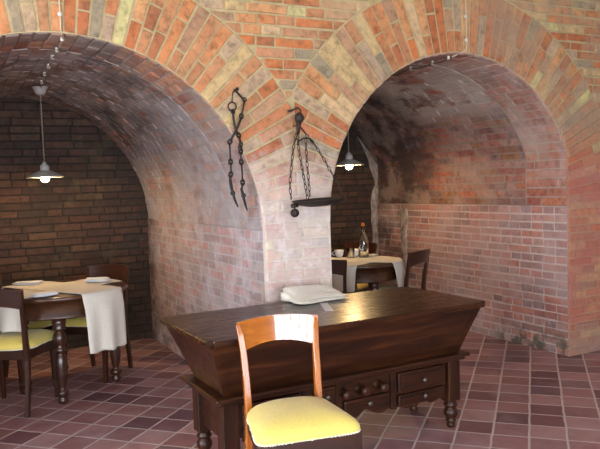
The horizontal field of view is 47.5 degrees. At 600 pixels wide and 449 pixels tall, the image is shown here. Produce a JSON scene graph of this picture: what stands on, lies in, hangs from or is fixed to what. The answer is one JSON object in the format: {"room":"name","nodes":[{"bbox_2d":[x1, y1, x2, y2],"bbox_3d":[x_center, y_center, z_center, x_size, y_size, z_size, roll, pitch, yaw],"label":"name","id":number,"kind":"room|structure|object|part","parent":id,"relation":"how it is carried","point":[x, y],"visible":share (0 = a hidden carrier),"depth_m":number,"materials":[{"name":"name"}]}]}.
{"room":"restaurant","nodes":[
{"label":"restaurant","id":0,"kind":"room"},
{"bbox_2d":[0,48,236,227],"bbox_3d":[-1.991,-0.517,5.047,2.317,1.136,2.314,-4,4,-27],"label":"ceiling","id":1,"kind":"structure","parent":0,"point":[181,176],"depth_m":5.09,"materials":[{"name":"brick"}]},
{"bbox_2d":[26,86,63,181],"bbox_3d":[-2.029,-0.707,5.376,0.284,0.746,0.284,-4,4,-27],"label":"pendant lamp","id":2,"kind":"object","parent":1,"relation":"hanging from","point":[45,174],"visible":1,"depth_m":5.34,"materials":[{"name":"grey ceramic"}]},
{"bbox_3d":[-2.030,-0.753,5.374,0.014,0.537,0.014,-4,4,-27],"label":"cord","id":3,"kind":"part","parent":2,"relation":"part of","materials":[{"name":"metal"}]},
{"bbox_3d":[-2.018,-0.400,5.394,0.284,0.058,0.284,-4,4,-27],"label":"lamp shade","id":4,"kind":"part","parent":2,"relation":"part of","materials":[{"name":"grey metal"}]},
{"bbox_3d":[-2.017,-0.379,5.396,0.068,0.088,0.068,-4,4,-27],"label":"bulb","id":5,"kind":"part","parent":2,"relation":"part of","materials":[{"name":"white glass"}]},
{"bbox_2d":[0,98,374,351],"bbox_3d":[-1.310,-0.149,6.708,5.184,2.500,0.017,-4,4,-27],"label":"wall","id":6,"kind":"structure","parent":0,"point":[96,213],"depth_m":6.32,"materials":[{"name":"brick"}]},
{"bbox_2d":[357,137,379,285],"bbox_3d":[0.813,-0.016,7.783,0.315,1.961,0.097,-4,4,-27],"label":"trim","id":7,"kind":"structure","parent":6,"relation":"attached to","point":[373,166],"depth_m":7.76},
{"bbox_2d":[147,218,264,358],"bbox_3d":[-0.784,0.571,5.468,0.128,1.172,2.750,-4,4,-27],"label":"wall","id":8,"kind":"structure","parent":0,"point":[195,268],"depth_m":5.31,"materials":[{"name":"brick"}]},
{"bbox_2d":[0,0,599,356],"bbox_3d":[0.284,-0.571,4.419,7.800,3.500,0.014,-4,4,-27],"label":"wall","id":9,"kind":"structure","parent":0,"point":[325,59],"depth_m":4.34,"materials":[{"name":"brick"}]},
{"bbox_2d":[40,0,63,87],"bbox_3d":[-1.652,-1.623,4.406,0.038,1.224,1.876,-3,4,-24],"label":"cable","id":10,"kind":"object","parent":9,"relation":"attached to","point":[59,13],"visible":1,"depth_m":3.82,"materials":[{"name":"plastic"}]},
{"bbox_3d":[-1.651,-1.028,4.480,0.019,0.027,1.789,-4,4,-24],"label":"twisted cord","id":11,"kind":"part","parent":10,"relation":"part of","materials":[{"name":"plastic"}]},
{"bbox_2d":[0,32,262,230],"bbox_3d":[-1.362,-0.461,3.828,2.293,1.124,0.440,-4,4,-27],"label":"arch","id":12,"kind":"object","parent":9,"relation":"attached to","point":[199,110],"depth_m":4.09,"materials":[{"name":"brick"}]},
{"bbox_2d":[227,87,247,210],"bbox_3d":[-0.374,-0.445,4.060,0.136,0.730,0.073,-4,4,-27],"label":"chain","id":13,"kind":"object","parent":9,"relation":"hanging from","point":[241,115],"visible":1,"depth_m":4.04,"materials":[{"name":"black metal"}]},
{"bbox_2d":[288,107,345,216],"bbox_3d":[0.099,-0.386,4.131,0.348,0.674,0.334,-2,3,-3],"label":"hanging scale","id":14,"kind":"object","parent":9,"relation":"hanging from","point":[326,201],"visible":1,"depth_m":4.15,"materials":[{"name":"metal"}]},
{"bbox_3d":[-0.044,-0.353,4.138,0.025,0.407,0.115,0,4,25],"label":"chain","id":15,"kind":"part","parent":14,"relation":"part of","materials":[{"name":"metal"}]},
{"bbox_3d":[0.013,-0.345,4.083,0.023,0.408,0.205,-3,3,-14],"label":"chain","id":16,"kind":"part","parent":14,"relation":"part of","materials":[{"name":"metal"}]},
{"bbox_3d":[0.048,-0.353,4.220,0.018,0.370,0.045,0,4,26],"label":"chain","id":17,"kind":"part","parent":14,"relation":"part of","materials":[{"name":"metal"}]},
{"bbox_3d":[0.163,-0.352,4.204,0.199,0.365,0.019,-2,3,5],"label":"chain","id":18,"kind":"part","parent":14,"relation":"part of","materials":[{"name":"metal"}]},
{"bbox_2d":[391,0,467,75],"bbox_3d":[0.765,-1.795,5.500,0.115,1.178,1.613,-4,4,-27],"label":"cable","id":19,"kind":"object","parent":9,"relation":"attached to","point":[465,15],"visible":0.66,"depth_m":4.85,"materials":[{"name":"plastic"}]},
{"bbox_3d":[0.776,-1.227,5.588,0.036,0.033,1.510,-3,4,-23],"label":"twisted cord","id":20,"kind":"part","parent":19,"relation":"part of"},
{"bbox_2d":[330,52,566,220],"bbox_3d":[1.037,-0.659,5.057,2.166,1.141,0.440,-4,4,-27],"label":"arch","id":21,"kind":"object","parent":9,"relation":"attached to","point":[540,137],"depth_m":5.42,"materials":[{"name":"brick"}]},
{"bbox_2d":[0,331,599,448],"bbox_3d":[0.024,1.366,2.320,10.600,0.100,10.200,-4,4,-27],"label":"floor","id":22,"kind":"structure","parent":0,"point":[513,395],"depth_m":4.42,"materials":[{"name":"tile"}]},
{"bbox_2d":[0,273,53,393],"bbox_3d":[-2.207,0.801,5.183,0.521,0.850,0.447,-1,3,14],"label":"dining chair","id":23,"kind":"object","parent":22,"relation":"on","point":[32,324],"visible":0.19,"depth_m":5.21,"materials":[{"name":"brown wood"}]},
{"bbox_3d":[-2.333,0.803,5.392,0.097,0.832,0.039,-1,4,22],"label":"leg","id":24,"kind":"part","parent":23,"relation":"part of","materials":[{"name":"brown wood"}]},
{"bbox_3d":[-2.029,1.017,4.947,0.040,0.431,0.040,-1,3,14],"label":"leg","id":25,"kind":"part","parent":23,"relation":"part of","materials":[{"name":"brown wood"}]},
{"bbox_3d":[-2.160,0.751,5.168,0.416,0.084,0.441,-1,3,14],"label":"seat","id":26,"kind":"part","parent":23,"relation":"part of","materials":[{"name":"yellow fabric"}]},
{"bbox_3d":[-1.932,0.991,5.333,0.040,0.431,0.040,-1,3,14],"label":"leg","id":27,"kind":"part","parent":23,"relation":"part of","materials":[{"name":"brown wood"}]},
{"bbox_2d":[0,290,58,417],"bbox_3d":[-1.946,0.826,4.612,0.447,0.850,0.521,-2,3,3],"label":"dining chair","id":28,"kind":"object","parent":22,"relation":"on","point":[27,344],"visible":0.79,"depth_m":4.47,"materials":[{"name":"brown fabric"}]},
{"bbox_3d":[-2.127,1.026,4.858,0.040,0.431,0.040,-2,3,3],"label":"leg","id":29,"kind":"part","parent":28,"relation":"part of","materials":[{"name":"brown wood"}]},
{"bbox_3d":[-1.968,0.486,4.371,0.388,0.142,0.080,-2,3,3],"label":"backrest","id":30,"kind":"part","parent":28,"relation":"part of","materials":[{"name":"brown wood"}]},
{"bbox_3d":[-1.782,0.840,4.431,0.039,0.832,0.097,-2,3,-6],"label":"leg","id":31,"kind":"part","parent":28,"relation":"part of","materials":[{"name":"brown wood"}]},
{"bbox_3d":[-1.944,0.812,4.661,0.447,0.010,0.421,-2,3,3],"label":"nail trim","id":32,"kind":"part","parent":28,"relation":"part of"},
{"bbox_3d":[-1.942,0.847,4.667,0.424,0.066,0.386,-2,3,3],"label":"seat frame","id":33,"kind":"part","parent":28,"relation":"part of","materials":[{"name":"brown wood"}]},
{"bbox_3d":[-1.945,0.774,4.658,0.441,0.084,0.416,-2,3,3],"label":"seat","id":34,"kind":"part","parent":28,"relation":"part of","materials":[{"name":"yellow fabric"}]},
{"bbox_3d":[-1.730,1.013,4.840,0.040,0.431,0.040,-2,3,3],"label":"leg","id":35,"kind":"part","parent":28,"relation":"part of","materials":[{"name":"brown wood"}]},
{"bbox_2d":[0,279,127,404],"bbox_3d":[-1.742,0.841,5.014,0.960,0.753,0.960,-4,4,-27],"label":"round table","id":36,"kind":"object","parent":22,"relation":"on","point":[60,307],"visible":0.53,"depth_m":4.64,"materials":[{"name":"brown wood"}]},
{"bbox_2d":[0,307,20,332],"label":"table runner","id":37,"kind":"object","parent":36,"relation":"on","point":[10,320],"depth_m":4.53,"materials":[{"name":"fabric"}]},
{"bbox_3d":[-1.996,0.872,4.926,0.094,0.721,0.094,-4,4,-27],"label":"leg","id":38,"kind":"part","parent":36,"relation":"part of","materials":[{"name":"brown wood"}]},
{"bbox_2d":[22,289,43,298],"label":"table runner","id":39,"kind":"object","parent":36,"relation":"on","point":[26,292],"depth_m":4.78,"materials":[{"name":"fabric"}]},
{"bbox_2d":[30,291,57,296],"bbox_3d":[-1.724,0.467,4.591,0.190,0.024,0.113,-5,4,-41],"label":"napkin","id":40,"kind":"object","parent":36,"relation":"on","point":[45,293],"visible":1,"depth_m":4.55,"materials":[{"name":"white fabric"}]},
{"bbox_3d":[-1.641,0.874,4.674,0.094,0.721,0.094,-4,4,-27],"label":"leg","id":41,"kind":"part","parent":36,"relation":"part of","materials":[{"name":"brown wood"}]},
{"bbox_2d":[1,281,126,353],"bbox_3d":[-1.746,0.664,5.002,1.047,0.418,0.350,0,4,33],"label":"table runner","id":42,"kind":"object","parent":36,"relation":"on","point":[103,304],"visible":0.76,"depth_m":4.74,"materials":[{"name":"fabric"}]},
{"bbox_2d":[11,280,42,285],"bbox_3d":[-2.070,0.444,5.188,0.208,0.024,0.136,-2,3,-2],"label":"napkin","id":43,"kind":"object","parent":42,"relation":"on","point":[36,282],"visible":1,"depth_m":5.14,"materials":[{"name":"white fabric"}]},
{"bbox_3d":[-1.870,0.842,5.345,0.094,0.721,0.094,-4,4,-27],"label":"leg","id":44,"kind":"part","parent":36,"relation":"part of","materials":[{"name":"brown wood"}]},
{"bbox_2d":[68,279,120,284],"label":"table runner","id":45,"kind":"object","parent":36,"relation":"on","point":[82,281],"depth_m":5.21,"materials":[{"name":"fabric"}]},
{"bbox_2d":[84,277,110,281],"bbox_3d":[-1.548,0.419,5.209,0.201,0.031,0.104,-2,3,3],"label":"napkin","id":46,"kind":"object","parent":45,"relation":"on","point":[91,279],"visible":1,"depth_m":5.17,"materials":[{"name":"white fabric"}]},
{"bbox_3d":[-1.412,0.836,5.183,0.094,0.721,0.094,-4,4,-27],"label":"leg","id":47,"kind":"part","parent":36,"relation":"part of","materials":[{"name":"brown wood"}]},
{"bbox_2d":[54,264,132,382],"bbox_3d":[-1.615,0.767,5.412,0.447,0.850,0.521,-1,3,15],"label":"dining chair","id":48,"kind":"object","parent":22,"relation":"on","point":[74,326],"visible":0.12,"depth_m":5.53,"materials":[{"name":"brown wood"}]},
{"bbox_3d":[-1.627,0.795,5.361,0.424,0.066,0.386,-1,3,15],"label":"seat frame","id":49,"kind":"part","parent":48,"relation":"part of","materials":[{"name":"brown wood"}]},
{"bbox_3d":[-1.629,0.721,5.361,0.441,0.084,0.416,-1,3,15],"label":"seat","id":50,"kind":"part","parent":48,"relation":"part of","materials":[{"name":"yellow fabric"}]},
{"bbox_3d":[-1.736,0.768,5.624,0.039,0.832,0.097,-2,3,7],"label":"leg","id":51,"kind":"part","parent":48,"relation":"part of","materials":[{"name":"brown wood"}]},
{"bbox_3d":[-1.473,0.985,5.155,0.040,0.431,0.040,-1,3,15],"label":"leg","id":52,"kind":"part","parent":48,"relation":"part of","materials":[{"name":"brown wood"}]},
{"bbox_3d":[-1.570,0.399,5.604,0.388,0.142,0.080,-1,3,15],"label":"backrest","id":53,"kind":"part","parent":48,"relation":"part of","materials":[{"name":"brown wood"}]},
{"bbox_3d":[-1.404,0.762,5.536,0.039,0.832,0.097,-1,4,23],"label":"leg","id":54,"kind":"part","parent":48,"relation":"part of","materials":[{"name":"brown wood"}]},
{"bbox_2d":[236,314,361,448],"bbox_3d":[-0.026,0.856,2.961,0.447,0.850,0.521,-3,4,-17],"label":"dining chair","id":55,"kind":"object","parent":22,"relation":"on","point":[301,422],"visible":1,"depth_m":2.86,"materials":[{"name":"yellow fabric"}]},
{"bbox_3d":[-0.242,0.866,3.076,0.039,0.832,0.097,-4,4,-25],"label":"leg","id":56,"kind":"part","parent":55,"relation":"part of","materials":[{"name":"brown wood"}]},
{"bbox_3d":[-0.104,0.493,3.150,0.388,0.142,0.080,-3,4,-17],"label":"backrest","id":57,"kind":"part","parent":55,"relation":"part of","materials":[{"name":"brown wood"}]},
{"bbox_3d":[-0.009,0.883,2.911,0.424,0.066,0.386,-3,4,-17],"label":"seat frame","id":58,"kind":"part","parent":55,"relation":"part of","materials":[{"name":"brown wood"}]},
{"bbox_3d":[-0.013,0.809,2.910,0.441,0.084,0.416,-3,4,-17],"label":"seat","id":59,"kind":"part","parent":55,"relation":"part of","materials":[{"name":"yellow fabric"}]},
{"bbox_3d":[-0.012,0.847,2.912,0.447,0.010,0.421,-3,4,-17],"label":"nail trim","id":60,"kind":"part","parent":55,"relation":"part of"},
{"bbox_3d":[0.086,0.849,3.178,0.039,0.832,0.097,-3,3,-9],"label":"leg","id":61,"kind":"part","parent":55,"relation":"part of","materials":[{"name":"brown wood"}]},
{"bbox_3d":[0.238,1.063,2.816,0.040,0.431,0.040,-3,4,-17],"label":"leg","id":62,"kind":"part","parent":55,"relation":"part of","materials":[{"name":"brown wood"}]},
{"bbox_2d":[160,287,484,448],"bbox_3d":[0.160,0.846,3.830,1.694,0.750,0.765,-4,4,-28],"label":"desk","id":63,"kind":"object","parent":22,"relation":"on","point":[380,350],"visible":0.77,"depth_m":3.61,"materials":[{"name":"brown wood"}]},
{"bbox_3d":[-0.514,1.052,3.639,0.088,0.410,0.085,-4,4,-28],"label":"leg","id":64,"kind":"part","parent":63,"relation":"part of","materials":[{"name":"brown wood"}]},
{"bbox_3d":[-0.347,1.064,3.332,0.088,0.410,0.085,-4,4,-28],"label":"leg","id":65,"kind":"part","parent":63,"relation":"part of","materials":[{"name":"brown wood"}]},
{"bbox_3d":[-0.138,1.023,3.404,0.320,0.068,0.035,-4,4,-28],"label":"drawer","id":66,"kind":"part","parent":63,"relation":"part of","materials":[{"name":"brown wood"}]},
{"bbox_3d":[-0.141,0.920,3.398,0.320,0.110,0.035,-4,4,-28],"label":"drawer","id":67,"kind":"part","parent":63,"relation":"part of","materials":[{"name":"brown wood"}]},
{"bbox_2d":[281,285,348,303],"bbox_3d":[0.091,0.413,4.099,0.367,0.087,0.228,-4,4,-30],"label":"folded cloth","id":68,"kind":"object","parent":63,"relation":"on","point":[299,294],"visible":1,"depth_m":4.06,"materials":[{"name":"beige fabric"}]},
{"bbox_3d":[0.148,0.488,3.809,1.694,0.032,0.765,-4,4,-28],"label":"lid","id":69,"kind":"part","parent":63,"relation":"part of","materials":[{"name":"brown wood"}]},
{"bbox_3d":[0.128,0.888,3.543,0.125,0.087,0.035,-4,4,-28],"label":"drawer","id":70,"kind":"part","parent":63,"relation":"part of","materials":[{"name":"brown wood"}]},
{"bbox_3d":[0.172,0.796,3.803,1.570,0.043,0.530,-4,4,-28],"label":"moulding","id":71,"kind":"part","parent":63,"relation":"part of","materials":[{"name":"brown wood"}]},
{"bbox_2d":[320,303,333,310],"bbox_3d":[0.150,0.467,3.869,0.045,0.002,0.250,-2,3,-5],"label":"paper tag","id":72,"kind":"object","parent":63,"relation":"on","point":[326,306],"visible":1,"depth_m":3.85,"materials":[{"name":"white paper"}]},
{"bbox_3d":[0.356,0.952,3.670,0.288,0.052,0.035,-4,4,-28],"label":"drawer","id":73,"kind":"part","parent":63,"relation":"part of","materials":[{"name":"brown wood"}]},
{"bbox_3d":[0.713,0.969,4.304,0.088,0.410,0.085,-4,4,-28],"label":"leg","id":74,"kind":"part","parent":63,"relation":"part of","materials":[{"name":"brown wood"}]},
{"bbox_3d":[0.679,0.866,3.843,0.325,0.110,0.035,-4,4,-28],"label":"drawer","id":75,"kind":"part","parent":63,"relation":"part of","materials":[{"name":"brown wood"}]},
{"bbox_3d":[0.683,0.968,3.849,0.325,0.068,0.035,-4,4,-28],"label":"drawer","id":76,"kind":"part","parent":63,"relation":"part of","materials":[{"name":"brown wood"}]},
{"bbox_3d":[0.880,0.982,3.997,0.088,0.410,0.085,-4,4,-28],"label":"leg","id":77,"kind":"part","parent":63,"relation":"part of","materials":[{"name":"brown wood"}]},
{"bbox_2d":[331,260,346,293],"bbox_3d":[0.216,0.688,5.677,0.447,0.850,0.521,-2,3,6],"label":"dining chair","id":78,"kind":"object","parent":22,"relation":"on","point":[339,267],"visible":0.02,"depth_m":5.42,"materials":[{"name":"brown wood"}]},
{"bbox_3d":[0.182,0.348,5.437,0.388,0.142,0.080,-2,3,6],"label":"backrest","id":79,"kind":"part","parent":78,"relation":"part of","materials":[{"name":"brown wood"}]},
{"bbox_3d":[0.370,0.703,5.488,0.039,0.832,0.097,-2,3,-3],"label":"leg","id":80,"kind":"part","parent":78,"relation":"part of","materials":[{"name":"brown wood"}]},
{"bbox_2d":[342,241,376,293],"bbox_3d":[0.497,0.614,6.752,0.447,0.850,0.521,1,4,37],"label":"dining chair","id":81,"kind":"object","parent":22,"relation":"on","point":[362,287],"visible":0.15,"depth_m":6.82,"materials":[{"name":"brown wood"}]},
{"bbox_3d":[0.464,0.611,6.995,0.039,0.832,0.097,0,4,28],"label":"leg","id":82,"kind":"part","parent":81,"relation":"part of","materials":[{"name":"brown wood"}]},
{"bbox_3d":[0.466,0.643,6.711,0.424,0.066,0.386,1,4,37],"label":"seat frame","id":83,"kind":"part","parent":81,"relation":"part of","materials":[{"name":"brown wood"}]},
{"bbox_3d":[0.617,0.246,6.908,0.388,0.142,0.080,1,4,37],"label":"backrest","id":84,"kind":"part","parent":81,"relation":"part of","materials":[{"name":"brown wood"}]},
{"bbox_3d":[0.466,0.569,6.710,0.441,0.084,0.416,1,4,37],"label":"seat","id":85,"kind":"part","parent":81,"relation":"part of","materials":[{"name":"yellow fabric"}]},
{"bbox_2d":[340,256,396,292],"bbox_3d":[0.542,0.699,6.085,0.750,0.753,0.750,-4,4,-27],"label":"round table","id":86,"kind":"object","parent":22,"relation":"on","point":[372,273],"visible":0.17,"depth_m":5.75,"materials":[{"name":"brown wood"}]},
{"bbox_2d":[332,250,343,256],"bbox_3d":[0.358,0.270,6.328,0.102,0.066,0.089,1,4,40],"label":"coffee cup","id":87,"kind":"object","parent":86,"relation":"on","point":[339,253],"visible":1,"depth_m":6.29,"materials":[{"name":"white ceramic"}]},
{"bbox_2d":[354,249,358,256],"bbox_3d":[0.515,0.263,6.349,0.089,0.066,0.102,-5,4,-40],"label":"coffee cup","id":88,"kind":"object","parent":86,"relation":"on","point":[356,253],"visible":0.34,"depth_m":6.32,"materials":[{"name":"white ceramic"}]},
{"bbox_2d":[332,256,389,291],"bbox_3d":[0.533,0.429,6.069,0.371,0.226,0.830,1,4,38],"label":"table runner","id":89,"kind":"object","parent":86,"relation":"on","point":[337,280],"visible":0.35,"depth_m":5.72,"materials":[{"name":"fabric"}]},
{"bbox_2d":[358,223,368,257],"bbox_3d":[0.581,0.141,6.248,0.094,0.318,0.094,-4,4,-27],"label":"bottle","id":90,"kind":"object","parent":89,"relation":"on","point":[363,243],"visible":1,"depth_m":6.22,"materials":[{"name":"clear glass"}]},
{"bbox_2d":[331,257,404,286],"bbox_3d":[0.533,0.427,6.069,0.831,0.231,0.371,-1,4,18],"label":"table runner","id":91,"kind":"object","parent":86,"relation":"on","point":[398,264],"visible":0.59,"depth_m":5.91,"materials":[{"name":"fabric"}]},
{"bbox_2d":[347,248,354,257],"bbox_3d":[0.467,0.261,6.253,0.072,0.085,0.072,-4,4,-27],"label":"tumbler","id":92,"kind":"object","parent":91,"relation":"on","point":[350,251],"visible":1,"depth_m":6.23,"materials":[{"name":"clear glass"}]},
{"bbox_3d":[0.637,0.726,5.833,0.094,0.721,0.094,-4,4,-27],"label":"leg","id":93,"kind":"part","parent":86,"relation":"part of","materials":[{"name":"brown wood"}]},
{"bbox_2d":[368,249,429,290],"bbox_3d":[0.884,0.641,6.073,0.521,0.850,0.447,1,4,37],"label":"dining chair","id":94,"kind":"object","parent":22,"relation":"on","point":[417,257],"visible":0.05,"depth_m":5.87,"materials":[{"name":"brown wood"}]},
{"bbox_3d":[0.842,0.591,6.101,0.416,0.084,0.441,1,4,37],"label":"seat","id":95,"kind":"part","parent":94,"relation":"part of","materials":[{"name":"yellow fabric"}]},
{"bbox_3d":[0.919,0.663,5.832,0.039,0.832,0.097,-5,5,-44],"label":"leg","id":96,"kind":"part","parent":94,"relation":"part of","materials":[{"name":"brown wood"}]},
{"bbox_3d":[1.047,0.289,5.919,0.080,0.142,0.388,1,4,37],"label":"backrest","id":97,"kind":"part","parent":94,"relation":"part of","materials":[{"name":"brown wood"}]},
{"bbox_3d":[1.126,0.640,6.105,0.097,0.832,0.039,0,4,29],"label":"leg","id":98,"kind":"part","parent":94,"relation":"part of","materials":[{"name":"brown wood"}]},
{"bbox_2d":[226,64,525,205],"bbox_3d":[0.438,-0.717,6.292,2.260,1.154,2.314,-4,4,-27],"label":"ceiling","id":99,"kind":"structure","parent":0,"point":[433,134],"depth_m":6.38,"materials":[{"name":"brick"}]},
{"bbox_2d":[336,130,363,168],"bbox_3d":[0.447,-0.892,6.353,0.284,0.758,0.284,-4,4,-27],"label":"pendant lamp","id":100,"kind":"object","parent":99,"relation":"hanging from","point":[348,162],"visible":0.67,"depth_m":6.33,"materials":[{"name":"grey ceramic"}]},
{"bbox_3d":[0.458,-0.579,6.372,0.284,0.058,0.284,-4,4,-27],"label":"lamp shade","id":101,"kind":"part","parent":100,"relation":"part of","materials":[{"name":"grey metal"}]},
{"bbox_2d":[377,203,568,355],"bbox_3d":[1.553,0.404,6.667,0.132,1.202,2.750,-4,4,-27],"label":"wall","id":102,"kind":"structure","parent":0,"point":[513,259],"depth_m":6.10,"materials":[{"name":"brick"}]},
{"bbox_2d":[400,209,409,284],"bbox_3d":[1.134,0.405,7.346,0.022,1.150,0.157,-4,4,-27],"label":"strip","id":103,"kind":"object","parent":102,"relation":"attached to","point":[404,216],"visible":0.59,"depth_m":7.32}
]}

